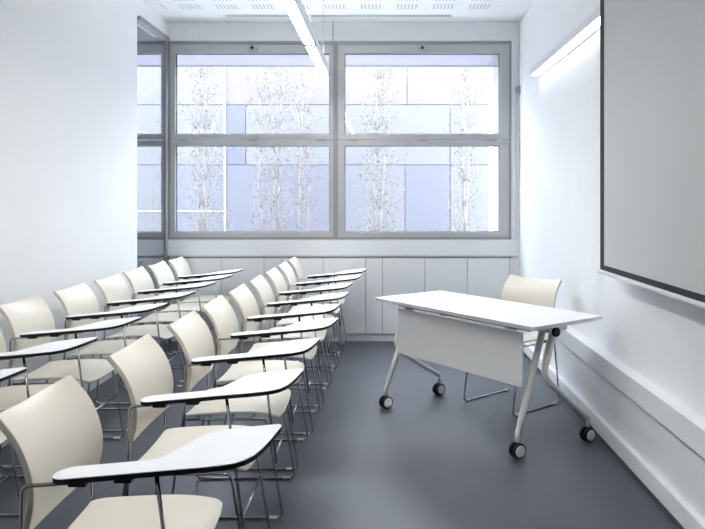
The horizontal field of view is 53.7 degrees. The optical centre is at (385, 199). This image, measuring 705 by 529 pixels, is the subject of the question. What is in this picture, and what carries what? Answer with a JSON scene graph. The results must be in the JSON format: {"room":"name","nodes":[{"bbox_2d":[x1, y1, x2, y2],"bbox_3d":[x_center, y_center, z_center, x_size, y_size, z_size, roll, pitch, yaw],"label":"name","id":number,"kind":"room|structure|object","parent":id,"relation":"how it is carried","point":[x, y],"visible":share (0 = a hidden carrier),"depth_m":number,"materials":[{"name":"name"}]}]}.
{"room":"lecture hall","nodes":[
{"label":"lecture hall","id":0,"kind":"room"},
{"bbox_2d":[0,0,166,447],"bbox_3d":[-2.230,-0.183,2.150,0.120,3.167,9.500,0,0,0],"label":"wall","id":1,"kind":"structure","parent":0,"point":[68,68],"depth_m":4.72,"materials":[{"name":"paint"}]},
{"bbox_2d":[137,22,512,40],"bbox_3d":[-1.940,-1.673,7.000,6.520,0.188,0.200,0,0,0],"label":"wall","id":2,"kind":"structure","parent":0,"point":[176,31],"depth_m":6.90,"materials":[{"name":"white paint"}]},
{"bbox_2d":[137,239,512,240],"bbox_3d":[-1.940,0.479,7.000,6.520,0.174,0.200,0,0,0],"label":"wall","id":3,"kind":"structure","parent":0,"point":[335,239],"depth_m":6.90,"materials":[{"name":"paint"}]},
{"bbox_2d":[137,41,162,239],"bbox_3d":[-3.589,-0.593,6.939,2.822,1.971,0.092,0,0,0],"label":"window","id":4,"kind":"structure","parent":3,"relation":"in","point":[143,47],"depth_m":6.91,"materials":[{"name":"silver metal"}]},
{"bbox_2d":[137,55,160,66],"bbox_3d":[-3.582,-1.493,7.060,2.736,0.291,0.018,0,0,0],"label":"roller blind","id":5,"kind":"object","parent":4,"relation":"attached to","point":[142,60],"visible":0.02,"depth_m":7.06,"materials":[{"name":"grey fabric"}]},
{"bbox_2d":[137,257,168,339],"bbox_3d":[-3.705,0.988,6.975,2.990,0.824,0.210,0,0,0],"label":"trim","id":6,"kind":"structure","parent":3,"relation":"attached to","point":[141,261],"depth_m":6.87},
{"bbox_2d":[168,41,334,239],"bbox_3d":[-1.333,-0.593,6.931,1.663,1.971,0.108,0,0,0],"label":"window","id":7,"kind":"structure","parent":3,"relation":"in","point":[175,48],"depth_m":6.91,"materials":[{"name":"silver metal"}]},
{"bbox_2d":[177,55,328,66],"bbox_3d":[-1.340,-1.493,7.060,1.608,0.291,0.018,0,0,0],"label":"roller blind","id":8,"kind":"object","parent":7,"relation":"attached to","point":[182,60],"visible":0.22,"depth_m":7.06,"materials":[{"name":"grey fabric"}]},
{"bbox_2d":[137,256,512,256],"bbox_3d":[-1.940,0.560,6.895,6.520,0.019,0.010,0,0,0],"label":"trim","id":9,"kind":"structure","parent":3,"relation":"attached to","point":[137,256],"depth_m":6.89,"materials":[{"name":"metal"}]},
{"bbox_2d":[137,241,518,255],"bbox_3d":[-1.940,0.476,6.889,6.520,0.149,0.022,0,0,0],"label":"window sill","id":10,"kind":"structure","parent":3,"relation":"attached to","point":[144,248],"depth_m":6.88,"materials":[{"name":"white paint"}]},
{"bbox_2d":[335,41,511,239],"bbox_3d":[0.372,-0.593,6.931,1.747,1.971,0.108,0,0,0],"label":"window","id":11,"kind":"structure","parent":3,"relation":"in","point":[502,140],"depth_m":6.91,"materials":[{"name":"silver metal"}]},
{"bbox_2d":[346,55,497,66],"bbox_3d":[0.372,-1.493,7.060,1.618,0.291,0.018,0,0,0],"label":"roller blind","id":12,"kind":"object","parent":11,"relation":"attached to","point":[351,60],"visible":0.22,"depth_m":7.06,"materials":[{"name":"grey fabric"}]},
{"bbox_2d":[141,0,534,21],"bbox_3d":[-1.890,-1.892,2.250,6.620,0.250,9.700,0,0,0],"label":"ceiling","id":13,"kind":"structure","parent":0,"point":[169,10],"depth_m":6.48,"materials":[{"name":"white paint"}]},
{"bbox_2d":[281,0,328,74],"bbox_3d":[-0.522,-1.415,3.630,0.077,0.704,4.600,0,0,0],"label":"pendant light","id":14,"kind":"object","parent":13,"relation":"hanging from","point":[295,9],"visible":1,"depth_m":4.52,"materials":[{"name":"silver metal"}]},
{"bbox_2d":[282,0,313,43],"bbox_3d":[-0.525,-1.073,4.205,0.064,0.012,1.082,0,0,0],"label":"diffuser","id":15,"kind":"object","parent":14,"relation":"attached to","point":[293,8],"depth_m":4.14,"materials":[{"name":"white plastic"}]},
{"bbox_2d":[306,47,326,73],"bbox_3d":[-0.525,-1.073,5.355,0.064,0.012,1.082,0,0,0],"label":"diffuser","id":16,"kind":"object","parent":14,"relation":"attached to","point":[315,53],"depth_m":5.28,"materials":[{"name":"white plastic"}]},
{"bbox_2d":[225,15,451,16],"bbox_3d":[-0.455,-1.764,6.656,2.170,0.006,0.056,0,0,0],"label":"ceiling vent","id":17,"kind":"object","parent":13,"relation":"in","point":[225,15],"visible":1,"depth_m":6.63,"materials":[{"name":"white metal"}]},
{"bbox_2d":[597,0,704,308],"bbox_3d":[1.218,-0.678,2.310,0.145,2.177,3.280,0,0,0],"label":"projection screen","id":18,"kind":"object","parent":13,"relation":"hanging from","point":[652,52],"visible":1,"depth_m":3.09,"materials":[{"name":"grey fabric"}]},
{"bbox_2d":[0,338,678,528],"bbox_3d":[-1.890,1.450,2.250,6.620,0.100,9.700,0,0,0],"label":"floor","id":19,"kind":"structure","parent":0,"point":[428,460],"depth_m":3.71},
{"bbox_2d":[0,367,26,504],"bbox_3d":[-1.732,0.974,2.687,0.639,0.852,0.474,0,0,0],"label":"chair","id":20,"kind":"object","parent":19,"relation":"on","point":[5,374],"visible":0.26,"depth_m":2.78,"materials":[{"name":"beige plastic"}]},
{"bbox_2d":[0,329,97,515],"bbox_3d":[-1.715,0.974,3.278,0.674,0.852,0.474,0,0,0],"label":"chair","id":21,"kind":"object","parent":19,"relation":"on","point":[10,396],"visible":0.32,"depth_m":3.22,"materials":[{"name":"beige plastic"}]},
{"bbox_2d":[0,294,140,467],"bbox_3d":[-1.720,0.974,3.837,0.704,0.852,0.474,0,0,0],"label":"chair","id":22,"kind":"object","parent":19,"relation":"on","point":[31,323],"visible":0.78,"depth_m":3.79,"materials":[{"name":"beige plastic"}]},
{"bbox_2d":[53,282,167,431],"bbox_3d":[-1.720,0.974,4.407,0.654,0.852,0.474,0,0,0],"label":"chair","id":23,"kind":"object","parent":19,"relation":"on","point":[79,302],"visible":0.54,"depth_m":4.36,"materials":[{"name":"beige plastic"}]},
{"bbox_2d":[0,375,280,528],"bbox_3d":[-0.667,0.974,1.967,0.730,0.852,0.474,0,0,0],"label":"chair","id":24,"kind":"object","parent":19,"relation":"on","point":[55,434],"visible":1,"depth_m":1.95,"materials":[{"name":"beige plastic"}]},
{"bbox_2d":[93,274,195,403],"bbox_3d":[-1.705,0.974,4.968,0.664,0.852,0.474,0,0,0],"label":"chair","id":25,"kind":"object","parent":19,"relation":"on","point":[116,293],"visible":0.74,"depth_m":4.91,"materials":[{"name":"beige plastic"}]},
{"bbox_2d":[137,16,168,346],"bbox_3d":[-2.170,-0.104,6.465,0.060,3.009,0.810,0,0,0],"label":"wall","id":26,"kind":"structure","parent":19,"relation":"on","point":[141,21],"depth_m":6.83,"materials":[{"name":"white paint"}]},
{"bbox_2d":[122,266,215,381],"bbox_3d":[-1.710,0.974,5.537,0.694,0.852,0.474,0,0,0],"label":"chair","id":27,"kind":"object","parent":19,"relation":"on","point":[142,285],"visible":0.52,"depth_m":5.49,"materials":[{"name":"beige plastic"}]},
{"bbox_2d":[147,261,232,365],"bbox_3d":[-1.695,0.974,6.068,0.704,0.852,0.475,0,0,0],"label":"chair","id":28,"kind":"object","parent":19,"relation":"on","point":[164,277],"visible":0.62,"depth_m":6.01,"materials":[{"name":"beige plastic"}]},
{"bbox_2d":[106,334,302,528],"bbox_3d":[-0.666,0.974,2.643,0.694,0.852,0.474,0,0,-1],"label":"chair","id":29,"kind":"object","parent":19,"relation":"on","point":[144,368],"visible":0.62,"depth_m":2.57,"materials":[{"name":"beige plastic"}]},
{"bbox_2d":[168,256,242,352],"bbox_3d":[-1.695,0.974,6.572,0.674,0.852,0.474,0,0,0],"label":"chair","id":30,"kind":"object","parent":19,"relation":"on","point":[182,269],"visible":0.68,"depth_m":6.51,"materials":[{"name":"beige plastic"}]},
{"bbox_2d":[170,257,265,340],"bbox_3d":[-1.673,0.988,6.957,0.934,0.824,0.186,0,0,0],"label":"base cabinet","id":31,"kind":"object","parent":19,"relation":"on","point":[252,267],"visible":0.3,"depth_m":6.86,"materials":[{"name":"grey"}]},
{"bbox_2d":[167,310,319,518],"bbox_3d":[-0.653,0.974,3.253,0.679,0.852,0.474,0,0,-1],"label":"chair","id":32,"kind":"object","parent":19,"relation":"on","point":[191,331],"visible":0.84,"depth_m":3.14,"materials":[{"name":"beige plastic"}]},
{"bbox_2d":[200,295,337,469],"bbox_3d":[-0.627,0.974,3.807,0.729,0.852,0.474,0,0,0],"label":"chair","id":33,"kind":"object","parent":19,"relation":"on","point":[223,318],"visible":0.75,"depth_m":3.76,"materials":[{"name":"beige plastic"}]},
{"bbox_2d":[264,257,282,340],"bbox_3d":[-1.122,0.988,6.957,0.169,0.824,0.186,0,0,0],"label":"filler panel","id":34,"kind":"object","parent":19,"relation":"on","point":[269,262],"visible":0.38,"depth_m":6.86,"materials":[{"name":"grey"}]},
{"bbox_2d":[228,284,339,434],"bbox_3d":[-0.630,0.974,4.348,0.684,0.852,0.474,0,0,0],"label":"chair","id":35,"kind":"object","parent":19,"relation":"on","point":[242,296],"visible":0.6,"depth_m":4.22,"materials":[{"name":"beige plastic"}]},
{"bbox_2d":[248,274,348,406],"bbox_3d":[-0.612,0.974,4.908,0.694,0.852,0.475,0,0,0],"label":"chair","id":36,"kind":"object","parent":19,"relation":"on","point":[260,285],"visible":0.7,"depth_m":4.78,"materials":[{"name":"beige plastic"}]},
{"bbox_2d":[265,267,351,384],"bbox_3d":[-0.607,0.974,5.467,0.679,0.852,0.474,0,0,0],"label":"chair","id":37,"kind":"object","parent":19,"relation":"on","point":[274,275],"visible":0.6,"depth_m":5.37,"materials":[{"name":"beige plastic"}]},
{"bbox_2d":[277,261,361,366],"bbox_3d":[-0.575,0.974,6.028,0.724,0.852,0.474,0,0,-1],"label":"chair","id":38,"kind":"object","parent":19,"relation":"on","point":[285,268],"visible":0.62,"depth_m":5.92,"materials":[{"name":"beige plastic"}]},
{"bbox_2d":[281,257,365,340],"bbox_3d":[-0.620,0.988,6.957,0.836,0.824,0.186,0,0,0],"label":"base cabinet","id":39,"kind":"object","parent":19,"relation":"on","point":[353,308],"visible":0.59,"depth_m":6.86,"materials":[{"name":"grey"}]},
{"bbox_2d":[287,256,366,352],"bbox_3d":[-0.553,0.974,6.562,0.744,0.852,0.474,0,0,0],"label":"chair","id":40,"kind":"object","parent":19,"relation":"on","point":[294,262],"visible":0.56,"depth_m":6.40,"materials":[{"name":"beige plastic"}]},
{"bbox_2d":[366,257,381,340],"bbox_3d":[-0.119,0.988,6.957,0.166,0.824,0.186,0,0,0],"label":"filler panel","id":41,"kind":"object","parent":19,"relation":"on","point":[373,264],"visible":0.93,"depth_m":6.86,"materials":[{"name":"grey"}]},
{"bbox_2d":[382,257,466,340],"bbox_3d":[0.384,0.988,6.957,0.840,0.824,0.186,0,0,0],"label":"base cabinet","id":42,"kind":"object","parent":19,"relation":"on","point":[400,275],"visible":0.5,"depth_m":6.86,"materials":[{"name":"grey"}]},
{"bbox_2d":[375,290,602,458],"bbox_3d":[0.593,1.030,4.346,0.627,0.740,1.394,0,0,-37],"label":"folding table","id":43,"kind":"object","parent":19,"relation":"on","point":[494,353],"visible":1,"depth_m":4.09,"materials":[{"name":"white laminate"}]},
{"bbox_2d":[466,257,511,330],"bbox_3d":[1.024,0.988,6.957,0.439,0.824,0.186,0,0,0],"label":"base cabinet","id":44,"kind":"object","parent":19,"relation":"on","point":[487,277],"visible":0.41,"depth_m":6.86,"materials":[{"name":"grey"}]},
{"bbox_2d":[463,274,561,415],"bbox_3d":[0.884,0.974,4.817,0.540,0.852,0.478,0,0,-40],"label":"chair","id":45,"kind":"object","parent":19,"relation":"on","point":[540,292],"visible":0.37,"depth_m":4.89,"materials":[{"name":"beige plastic"}]},
{"bbox_2d":[511,41,512,239],"bbox_3d":[1.283,-0.593,7.000,0.074,1.971,0.200,0,0,0],"label":"wall","id":46,"kind":"structure","parent":0,"point":[512,41],"depth_m":6.90,"materials":[{"name":"paint"}]},
{"bbox_2d":[513,22,518,256],"bbox_3d":[1.288,-0.601,6.890,0.060,2.333,0.020,0,0,0],"label":"trim","id":47,"kind":"structure","parent":46,"relation":"attached to","point":[515,24],"depth_m":6.89,"materials":[{"name":"white paint"}]},
{"bbox_2d":[515,86,519,93],"bbox_3d":[1.308,-1.082,6.851,0.080,0.080,0.058,0,0,0],"label":"wall sensor","id":48,"kind":"object","parent":46,"relation":"attached to","point":[517,89],"visible":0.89,"depth_m":6.83,"materials":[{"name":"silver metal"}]},
{"bbox_2d":[519,0,704,417],"bbox_3d":[1.395,-0.183,2.250,0.150,3.167,9.700,0,0,0],"label":"wall","id":49,"kind":"structure","parent":0,"point":[660,337],"depth_m":4.82,"materials":[{"name":"paint"}]},
{"bbox_2d":[510,257,518,275],"bbox_3d":[1.282,0.736,6.985,0.076,0.329,0.210,0,0,0],"label":"trim","id":50,"kind":"structure","parent":49,"relation":"attached to","point":[515,260],"depth_m":6.88,"materials":[{"name":"laminate"}]},
{"bbox_2d":[530,6,599,76],"bbox_3d":[1.278,-1.089,4.590,0.085,0.067,2.780,0,0,0],"label":"wall light","id":51,"kind":"object","parent":49,"relation":"attached to","point":[590,25],"visible":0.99,"depth_m":4.78,"materials":[{"name":"silver metal"}]},
{"bbox_2d":[531,46,573,75],"bbox_3d":[1.274,-1.073,5.395,0.060,0.012,1.150,0,0,0],"label":"diffuser","id":52,"kind":"object","parent":51,"relation":"attached to","point":[559,52],"depth_m":5.32,"materials":[{"name":"white plastic"}]},
{"bbox_2d":[566,16,599,45],"bbox_3d":[1.274,-1.073,4.225,0.060,0.012,1.150,0,0,0],"label":"diffuser","id":53,"kind":"object","parent":51,"relation":"attached to","point":[587,29],"depth_m":4.43,"materials":[{"name":"white plastic"}]},
{"bbox_2d":[512,329,704,528],"bbox_3d":[1.282,1.341,2.150,0.075,0.118,9.500,0,0,0],"label":"baseboard","id":54,"kind":"structure","parent":49,"relation":"attached to","point":[682,511],"depth_m":3.47,"materials":[{"name":"paint"}]},
{"bbox_2d":[516,330,704,518],"bbox_3d":[1.299,1.157,2.150,0.042,0.285,9.500,0,0,0],"label":"trim","id":55,"kind":"structure","parent":49,"relation":"attached to","point":[683,468],"depth_m":3.50,"materials":[{"name":"paint"}]},
{"bbox_2d":[556,325,704,458],"bbox_3d":[1.282,0.959,2.150,0.075,0.113,9.500,0,0,0],"label":"wall ledge","id":56,"kind":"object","parent":49,"relation":"attached to","point":[678,418],"depth_m":3.38,"materials":[{"name":"paint"}]},
{"label":"outside","id":57,"kind":"structure","parent":0,"visible":0},
{"bbox_3d":[0.000,1.600,15.550,28.000,0.200,16.900,0,0,0],"label":"ground","id":58,"kind":"structure","parent":57,"visible":0},
{"bbox_2d":[177,67,243,230],"bbox_3d":[-2.450,-0.748,9.364,0.975,4.499,0.979,0,0,37],"label":"tree","id":59,"kind":"object","parent":58,"relation":"on","point":[203,196],"visible":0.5,"depth_m":9.38,"materials":[{"name":"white plant"}]},
{"bbox_2d":[227,67,309,230],"bbox_3d":[-1.484,-0.792,8.926,0.858,4.588,0.971,0,0,39],"label":"tree","id":60,"kind":"object","parent":58,"relation":"on","point":[278,149],"visible":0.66,"depth_m":8.87,"materials":[{"name":"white plant"}]},
{"bbox_2d":[276,67,325,230],"bbox_3d":[-1.257,-0.788,10.327,0.784,4.580,0.821,0,0,0],"label":"tree","id":61,"kind":"object","parent":58,"relation":"on","point":[299,199],"visible":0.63,"depth_m":10.31,"materials":[{"name":"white plant"}]},
{"bbox_2d":[137,67,488,230],"bbox_3d":[0.000,-0.850,14.716,24.000,4.700,6.369,0,0,0],"label":"building","id":62,"kind":"structure","parent":58,"relation":"on","point":[426,174],"depth_m":11.58,"materials":[{"name":"grey"}]},
{"bbox_2d":[351,67,409,230],"bbox_3d":[-0.089,-0.633,9.489,0.994,4.269,1.006,0,0,0],"label":"tree","id":63,"kind":"object","parent":58,"relation":"on","point":[375,225],"visible":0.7,"depth_m":9.43,"materials":[{"name":"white plant"}]},
{"bbox_2d":[437,67,488,230],"bbox_3d":[1.084,-0.767,9.638,0.897,4.537,0.916,0,0,0],"label":"tree","id":64,"kind":"object","parent":58,"relation":"on","point":[467,149],"visible":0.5,"depth_m":9.56,"materials":[{"name":"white plant"}]},
{"bbox_2d":[489,67,497,230],"bbox_3d":[1.145,-0.200,7.270,0.100,3.400,0.300,0,0,0],"label":"pier","id":65,"kind":"structure","parent":58,"relation":"on","point":[493,71],"depth_m":7.12,"materials":[{"name":"white paint"}]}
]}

